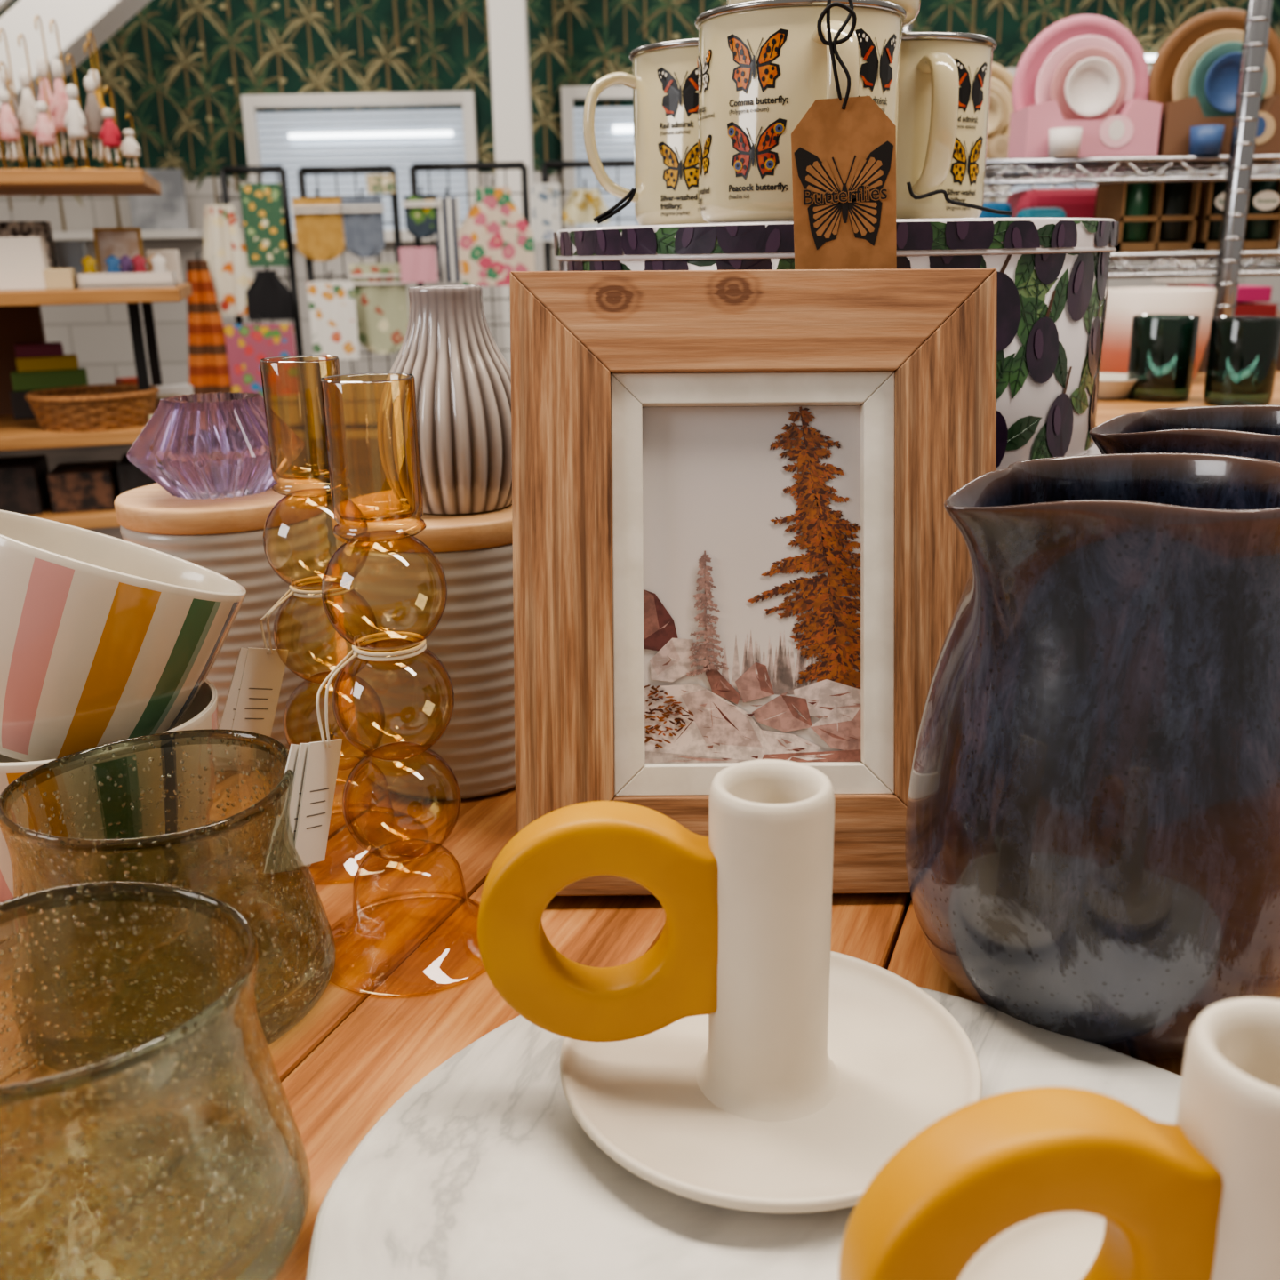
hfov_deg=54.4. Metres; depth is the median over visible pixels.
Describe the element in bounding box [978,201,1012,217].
plastic box
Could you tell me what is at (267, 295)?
apron
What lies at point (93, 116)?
ornament
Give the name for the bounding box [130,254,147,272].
trinket
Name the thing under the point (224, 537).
jar
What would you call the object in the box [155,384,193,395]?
packet
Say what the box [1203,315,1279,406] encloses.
tumbler
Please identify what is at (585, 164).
grid
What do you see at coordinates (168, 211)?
print
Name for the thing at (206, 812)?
glass tumbler
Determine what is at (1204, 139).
cup
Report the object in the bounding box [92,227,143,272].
picture frame
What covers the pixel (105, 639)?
striped bowl
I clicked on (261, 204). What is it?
tea towel
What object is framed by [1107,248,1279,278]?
wire shelf
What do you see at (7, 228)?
carton
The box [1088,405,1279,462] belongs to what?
ceramic jug
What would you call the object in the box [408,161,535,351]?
grid
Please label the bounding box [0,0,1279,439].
wall
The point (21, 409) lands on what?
packet
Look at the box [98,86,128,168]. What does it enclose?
ornament
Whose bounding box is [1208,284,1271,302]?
carton
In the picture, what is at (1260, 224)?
mug
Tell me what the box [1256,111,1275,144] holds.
print
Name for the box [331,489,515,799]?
jar
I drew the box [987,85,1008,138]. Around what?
bowl
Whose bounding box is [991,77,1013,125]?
bowl
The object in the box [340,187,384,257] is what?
glove
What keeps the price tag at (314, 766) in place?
attached to the glass vase at (470, 902)
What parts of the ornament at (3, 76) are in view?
leg, arm, leg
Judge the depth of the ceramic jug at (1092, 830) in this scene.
0.33 m
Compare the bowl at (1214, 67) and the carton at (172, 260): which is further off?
the carton at (172, 260)
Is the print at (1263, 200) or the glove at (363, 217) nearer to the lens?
the print at (1263, 200)
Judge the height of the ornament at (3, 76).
0.203 m
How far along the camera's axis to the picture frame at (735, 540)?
0.45 m
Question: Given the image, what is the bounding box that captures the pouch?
[365,164,395,193]
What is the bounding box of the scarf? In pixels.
[186,249,231,393]
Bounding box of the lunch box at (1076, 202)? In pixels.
[1005,187,1096,217]
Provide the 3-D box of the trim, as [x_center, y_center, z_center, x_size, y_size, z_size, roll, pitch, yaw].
[-2.778,-2.113,6.501,1.027,0.040,0.260,-1,17,0]
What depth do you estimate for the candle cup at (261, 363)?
0.46 m
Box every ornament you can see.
[0,28,26,168]
[0,61,24,168]
[0,137,6,168]
[17,33,45,168]
[32,77,64,168]
[34,15,63,167]
[49,18,77,168]
[64,54,95,168]
[83,42,107,168]
[88,32,111,167]
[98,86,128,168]
[119,113,146,172]
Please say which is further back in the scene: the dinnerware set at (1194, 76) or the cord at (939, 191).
the dinnerware set at (1194, 76)
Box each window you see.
[240,90,479,243]
[560,85,639,229]
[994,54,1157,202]
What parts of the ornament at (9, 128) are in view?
leg, arm, leg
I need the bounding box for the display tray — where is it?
[75,271,177,288]
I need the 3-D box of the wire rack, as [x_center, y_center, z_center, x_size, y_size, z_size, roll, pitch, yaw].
[0.867,-0.514,1.608,1.027,1.950,0.419,-1,17,0]
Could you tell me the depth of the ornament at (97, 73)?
1.88 m
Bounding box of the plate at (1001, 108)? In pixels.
[985,62,1014,166]
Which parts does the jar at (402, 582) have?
lid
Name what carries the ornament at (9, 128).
on the shelf unit at (20, 315)
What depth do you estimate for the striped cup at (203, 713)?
0.43 m
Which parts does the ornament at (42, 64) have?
leg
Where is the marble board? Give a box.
[305,986,1182,1279]
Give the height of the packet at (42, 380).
0.030 m
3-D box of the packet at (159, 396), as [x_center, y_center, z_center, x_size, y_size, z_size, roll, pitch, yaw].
[-0.780,-0.390,2.060,0.040,0.030,0.040,-14,21,-35]
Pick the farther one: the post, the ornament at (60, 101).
the post
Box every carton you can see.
[0,221,57,268]
[0,236,49,291]
[42,268,77,289]
[54,240,87,287]
[144,249,183,284]
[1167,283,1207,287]
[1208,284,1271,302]
[1234,302,1277,316]
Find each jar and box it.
[113,478,339,751]
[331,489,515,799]
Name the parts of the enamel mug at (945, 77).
handle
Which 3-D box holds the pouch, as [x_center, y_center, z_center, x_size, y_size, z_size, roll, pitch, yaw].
[-1.004,-1.791,4.835,0.109,0.108,0.062,-1,17,0]
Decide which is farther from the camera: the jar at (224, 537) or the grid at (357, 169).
the grid at (357, 169)
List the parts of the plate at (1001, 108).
plate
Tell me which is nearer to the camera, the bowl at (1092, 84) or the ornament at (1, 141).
the bowl at (1092, 84)
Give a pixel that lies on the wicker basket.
(100, 407)
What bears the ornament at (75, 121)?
on the shelf unit at (20, 315)
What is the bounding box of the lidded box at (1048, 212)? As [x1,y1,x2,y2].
[1016,207,1066,217]
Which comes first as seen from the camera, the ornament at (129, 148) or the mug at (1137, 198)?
the mug at (1137, 198)
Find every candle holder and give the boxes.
[477,759,982,1213]
[838,997,1279,1279]
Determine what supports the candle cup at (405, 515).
on the glass vase at (470, 902)
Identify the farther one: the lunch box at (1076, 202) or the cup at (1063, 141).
the lunch box at (1076, 202)
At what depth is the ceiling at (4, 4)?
4.71 m
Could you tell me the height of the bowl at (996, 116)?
0.051 m
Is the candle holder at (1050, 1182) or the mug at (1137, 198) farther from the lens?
the mug at (1137, 198)
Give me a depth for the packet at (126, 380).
2.08 m
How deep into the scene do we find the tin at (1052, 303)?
0.53 m
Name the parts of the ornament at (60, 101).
arm, leg, arm, leg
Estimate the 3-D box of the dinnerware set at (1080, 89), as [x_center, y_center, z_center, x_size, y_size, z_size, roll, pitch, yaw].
[0.516,-0.632,1.420,0.160,0.160,0.108,-1,17,0]
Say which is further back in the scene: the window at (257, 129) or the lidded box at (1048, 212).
the window at (257, 129)
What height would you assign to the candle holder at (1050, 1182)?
0.091 m
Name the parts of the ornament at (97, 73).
leg, leg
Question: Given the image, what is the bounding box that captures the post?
[487,0,537,366]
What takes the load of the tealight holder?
on the jar at (224, 537)
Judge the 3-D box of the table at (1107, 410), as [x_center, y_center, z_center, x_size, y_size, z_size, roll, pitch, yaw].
[1.093,0.148,1.347,1.420,0.835,0.430,-1,17,0]
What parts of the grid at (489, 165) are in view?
apron, grid frame, apron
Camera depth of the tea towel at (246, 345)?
4.93 m
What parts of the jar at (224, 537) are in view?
lid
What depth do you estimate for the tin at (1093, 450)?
0.61 m
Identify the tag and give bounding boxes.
[218,576,353,736]
[283,631,426,866]
[791,0,896,269]
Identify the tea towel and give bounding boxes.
[203,194,253,315]
[224,313,299,395]
[239,173,287,266]
[306,271,359,359]
[398,237,437,282]
[531,173,561,241]
[562,178,608,223]
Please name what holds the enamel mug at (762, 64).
on the tin at (1052, 303)
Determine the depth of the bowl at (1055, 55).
1.44 m
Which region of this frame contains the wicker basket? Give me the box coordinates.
[24,384,159,431]
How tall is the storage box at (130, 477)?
0.070 m
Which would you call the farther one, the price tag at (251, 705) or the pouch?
the pouch
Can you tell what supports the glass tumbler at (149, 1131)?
on the display table at (353, 1056)
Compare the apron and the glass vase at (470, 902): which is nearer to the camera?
the glass vase at (470, 902)
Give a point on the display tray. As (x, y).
(169, 278)
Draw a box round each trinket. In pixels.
[80,255,97,273]
[104,255,121,272]
[119,254,133,272]
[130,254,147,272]
[146,254,155,271]
[151,254,167,271]
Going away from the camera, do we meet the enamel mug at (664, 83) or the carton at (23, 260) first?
the enamel mug at (664, 83)
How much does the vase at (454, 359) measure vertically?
0.092 m
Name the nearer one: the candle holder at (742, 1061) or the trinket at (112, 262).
the candle holder at (742, 1061)
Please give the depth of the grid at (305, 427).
4.98 m
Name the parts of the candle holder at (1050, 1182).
ring handle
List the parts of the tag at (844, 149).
cord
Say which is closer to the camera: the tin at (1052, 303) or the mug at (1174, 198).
the tin at (1052, 303)
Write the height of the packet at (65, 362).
0.022 m
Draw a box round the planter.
[1099,287,1216,379]
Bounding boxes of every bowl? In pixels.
[0,509,246,761]
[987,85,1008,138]
[987,93,1003,135]
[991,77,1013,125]
[1034,34,1135,103]
[1050,47,1127,119]
[1064,56,1119,116]
[1172,29,1274,101]
[1189,41,1267,117]
[1204,52,1241,112]
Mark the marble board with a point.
(484, 1168)
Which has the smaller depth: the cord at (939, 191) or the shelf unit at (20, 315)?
the cord at (939, 191)
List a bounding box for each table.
[268,563,1184,1279]
[1091,371,1279,441]
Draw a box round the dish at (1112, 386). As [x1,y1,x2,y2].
[1097,372,1136,399]
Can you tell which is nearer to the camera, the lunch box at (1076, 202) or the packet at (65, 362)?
the lunch box at (1076, 202)
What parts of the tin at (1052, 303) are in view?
tin lid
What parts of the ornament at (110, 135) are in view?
arm, leg, leg, arm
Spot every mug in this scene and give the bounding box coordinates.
[583,38,709,225]
[694,0,906,223]
[726,0,920,28]
[896,31,996,218]
[1121,183,1152,241]
[1158,182,1191,241]
[1207,181,1226,240]
[1244,180,1276,239]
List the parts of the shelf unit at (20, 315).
panel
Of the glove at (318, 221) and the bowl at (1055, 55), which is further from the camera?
the glove at (318, 221)
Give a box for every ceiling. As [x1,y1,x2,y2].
[0,0,13,12]
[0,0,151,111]
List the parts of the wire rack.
post, post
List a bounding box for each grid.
[218,165,315,479]
[297,165,401,502]
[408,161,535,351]
[540,160,638,271]
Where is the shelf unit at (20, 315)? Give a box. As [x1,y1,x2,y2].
[0,168,191,528]
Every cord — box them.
[592,187,636,223]
[906,181,1012,215]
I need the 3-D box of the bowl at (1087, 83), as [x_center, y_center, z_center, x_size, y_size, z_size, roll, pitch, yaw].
[0.516,-0.636,1.436,0.087,0.087,0.013,-1,17,0]
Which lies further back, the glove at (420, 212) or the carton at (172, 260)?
the glove at (420, 212)
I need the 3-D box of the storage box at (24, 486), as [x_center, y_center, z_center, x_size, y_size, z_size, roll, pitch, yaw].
[-0.981,-0.240,1.936,0.100,0.075,0.120,-6,18,-15]
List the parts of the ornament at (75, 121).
arm, leg, leg, arm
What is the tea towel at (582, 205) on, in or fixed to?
hanging from the grid at (585, 164)
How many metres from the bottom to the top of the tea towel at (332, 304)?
0.338 m
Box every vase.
[259,355,427,883]
[320,372,484,997]
[377,285,511,514]
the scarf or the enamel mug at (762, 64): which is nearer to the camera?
the enamel mug at (762, 64)
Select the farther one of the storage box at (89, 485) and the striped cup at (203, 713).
the storage box at (89, 485)
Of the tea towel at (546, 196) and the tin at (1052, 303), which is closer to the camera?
the tin at (1052, 303)
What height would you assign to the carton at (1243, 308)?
0.026 m
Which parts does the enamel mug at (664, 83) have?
handle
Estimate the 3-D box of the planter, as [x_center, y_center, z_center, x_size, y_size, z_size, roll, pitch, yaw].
[0.547,-0.326,1.331,0.117,0.097,0.117,-1,17,0]
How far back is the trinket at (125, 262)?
1.92 m
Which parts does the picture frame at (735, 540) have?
frame rail, frame rail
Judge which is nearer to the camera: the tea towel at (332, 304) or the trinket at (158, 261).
the trinket at (158, 261)
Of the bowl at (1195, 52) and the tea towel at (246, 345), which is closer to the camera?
the bowl at (1195, 52)
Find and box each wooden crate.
[1094,174,1201,251]
[1193,173,1279,250]
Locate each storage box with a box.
[0,455,51,515]
[47,460,120,513]
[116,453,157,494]
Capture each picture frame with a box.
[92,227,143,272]
[509,268,997,895]
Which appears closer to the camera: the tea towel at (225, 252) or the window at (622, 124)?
the tea towel at (225, 252)
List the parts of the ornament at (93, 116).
arm, leg, arm, leg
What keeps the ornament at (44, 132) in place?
on the shelf unit at (20, 315)
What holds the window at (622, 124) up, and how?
in the wall
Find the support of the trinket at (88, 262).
in the display tray
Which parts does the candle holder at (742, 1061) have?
ring handle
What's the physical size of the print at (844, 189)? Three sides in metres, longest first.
0.037 x 0.037 x 0.001 m
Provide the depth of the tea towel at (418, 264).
4.83 m
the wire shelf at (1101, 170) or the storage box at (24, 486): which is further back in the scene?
the storage box at (24, 486)
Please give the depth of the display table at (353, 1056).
0.43 m
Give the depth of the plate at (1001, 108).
1.56 m
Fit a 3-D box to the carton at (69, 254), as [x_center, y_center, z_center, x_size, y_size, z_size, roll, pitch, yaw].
[-0.912,-0.605,2.003,0.040,0.070,0.050,-6,18,-15]
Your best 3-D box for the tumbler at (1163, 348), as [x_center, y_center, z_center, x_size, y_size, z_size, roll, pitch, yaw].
[0.496,-0.268,1.184,0.059,0.078,0.059,-1,17,0]
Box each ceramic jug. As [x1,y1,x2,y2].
[904,452,1279,1061]
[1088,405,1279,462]
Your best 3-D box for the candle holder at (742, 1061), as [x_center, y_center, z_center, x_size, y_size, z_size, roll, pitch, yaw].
[0.033,0.078,0.320,0.110,0.091,0.112,15,24,42]
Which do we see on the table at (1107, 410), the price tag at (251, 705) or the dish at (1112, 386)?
the dish at (1112, 386)
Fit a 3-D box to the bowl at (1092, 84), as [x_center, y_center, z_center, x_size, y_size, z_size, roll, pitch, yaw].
[0.516,-0.632,1.424,0.062,0.062,0.013,-1,17,0]
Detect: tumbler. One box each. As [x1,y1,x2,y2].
[0,728,335,1045]
[0,880,311,1279]
[1127,314,1199,402]
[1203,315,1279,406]
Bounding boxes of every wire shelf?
[984,153,1279,197]
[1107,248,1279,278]
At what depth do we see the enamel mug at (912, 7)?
0.53 m
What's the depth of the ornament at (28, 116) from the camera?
1.77 m
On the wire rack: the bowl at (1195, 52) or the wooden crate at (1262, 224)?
the wooden crate at (1262, 224)
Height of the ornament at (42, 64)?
0.224 m
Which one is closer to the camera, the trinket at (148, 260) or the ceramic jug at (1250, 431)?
the ceramic jug at (1250, 431)
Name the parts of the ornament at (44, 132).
arm, leg, leg, arm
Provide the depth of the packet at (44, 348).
2.00 m
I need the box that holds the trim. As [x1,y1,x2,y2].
[52,229,203,240]
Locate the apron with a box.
[245,266,294,319]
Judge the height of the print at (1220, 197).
0.022 m
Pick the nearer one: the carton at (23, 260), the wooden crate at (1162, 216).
the wooden crate at (1162, 216)
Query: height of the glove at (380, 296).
0.385 m
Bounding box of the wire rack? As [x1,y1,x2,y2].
[902,0,1279,373]
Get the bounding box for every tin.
[553,217,1119,470]
[1083,441,1101,455]
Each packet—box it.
[9,390,81,419]
[10,368,87,391]
[14,342,63,358]
[16,353,78,372]
[115,376,137,383]
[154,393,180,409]
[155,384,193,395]
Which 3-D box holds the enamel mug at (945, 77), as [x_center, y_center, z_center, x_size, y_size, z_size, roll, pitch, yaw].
[0.124,-0.245,0.605,0.087,0.081,0.099,9,20,29]
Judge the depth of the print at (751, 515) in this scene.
0.46 m
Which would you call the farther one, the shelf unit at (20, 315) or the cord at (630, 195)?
the shelf unit at (20, 315)
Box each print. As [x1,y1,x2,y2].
[128,168,189,230]
[641,405,861,763]
[794,140,893,249]
[1099,114,1133,147]
[1215,192,1224,210]
[1253,190,1279,210]
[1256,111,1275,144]
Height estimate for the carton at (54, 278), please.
0.030 m
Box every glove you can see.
[290,187,344,261]
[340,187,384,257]
[348,253,408,353]
[402,185,439,238]
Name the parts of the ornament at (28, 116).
arm, leg, arm, leg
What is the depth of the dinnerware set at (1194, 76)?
1.43 m
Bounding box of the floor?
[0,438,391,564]
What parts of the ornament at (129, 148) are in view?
arm, leg, leg, arm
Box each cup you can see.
[0,679,218,902]
[259,355,351,497]
[320,372,426,543]
[1048,127,1082,157]
[1189,124,1224,155]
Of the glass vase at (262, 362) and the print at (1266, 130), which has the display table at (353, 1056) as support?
the glass vase at (262, 362)
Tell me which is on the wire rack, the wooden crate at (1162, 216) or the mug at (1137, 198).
the wooden crate at (1162, 216)
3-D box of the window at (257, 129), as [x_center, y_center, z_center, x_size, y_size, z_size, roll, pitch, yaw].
[-1.446,-2.466,6.519,1.193,0.730,0.070,-1,17,0]
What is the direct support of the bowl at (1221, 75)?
on the dinnerware set at (1194, 76)
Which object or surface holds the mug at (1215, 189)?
on the wooden crate at (1262, 224)
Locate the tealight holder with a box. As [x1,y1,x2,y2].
[126,392,304,499]
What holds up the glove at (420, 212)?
hanging from the grid at (489, 165)
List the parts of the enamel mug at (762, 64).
handle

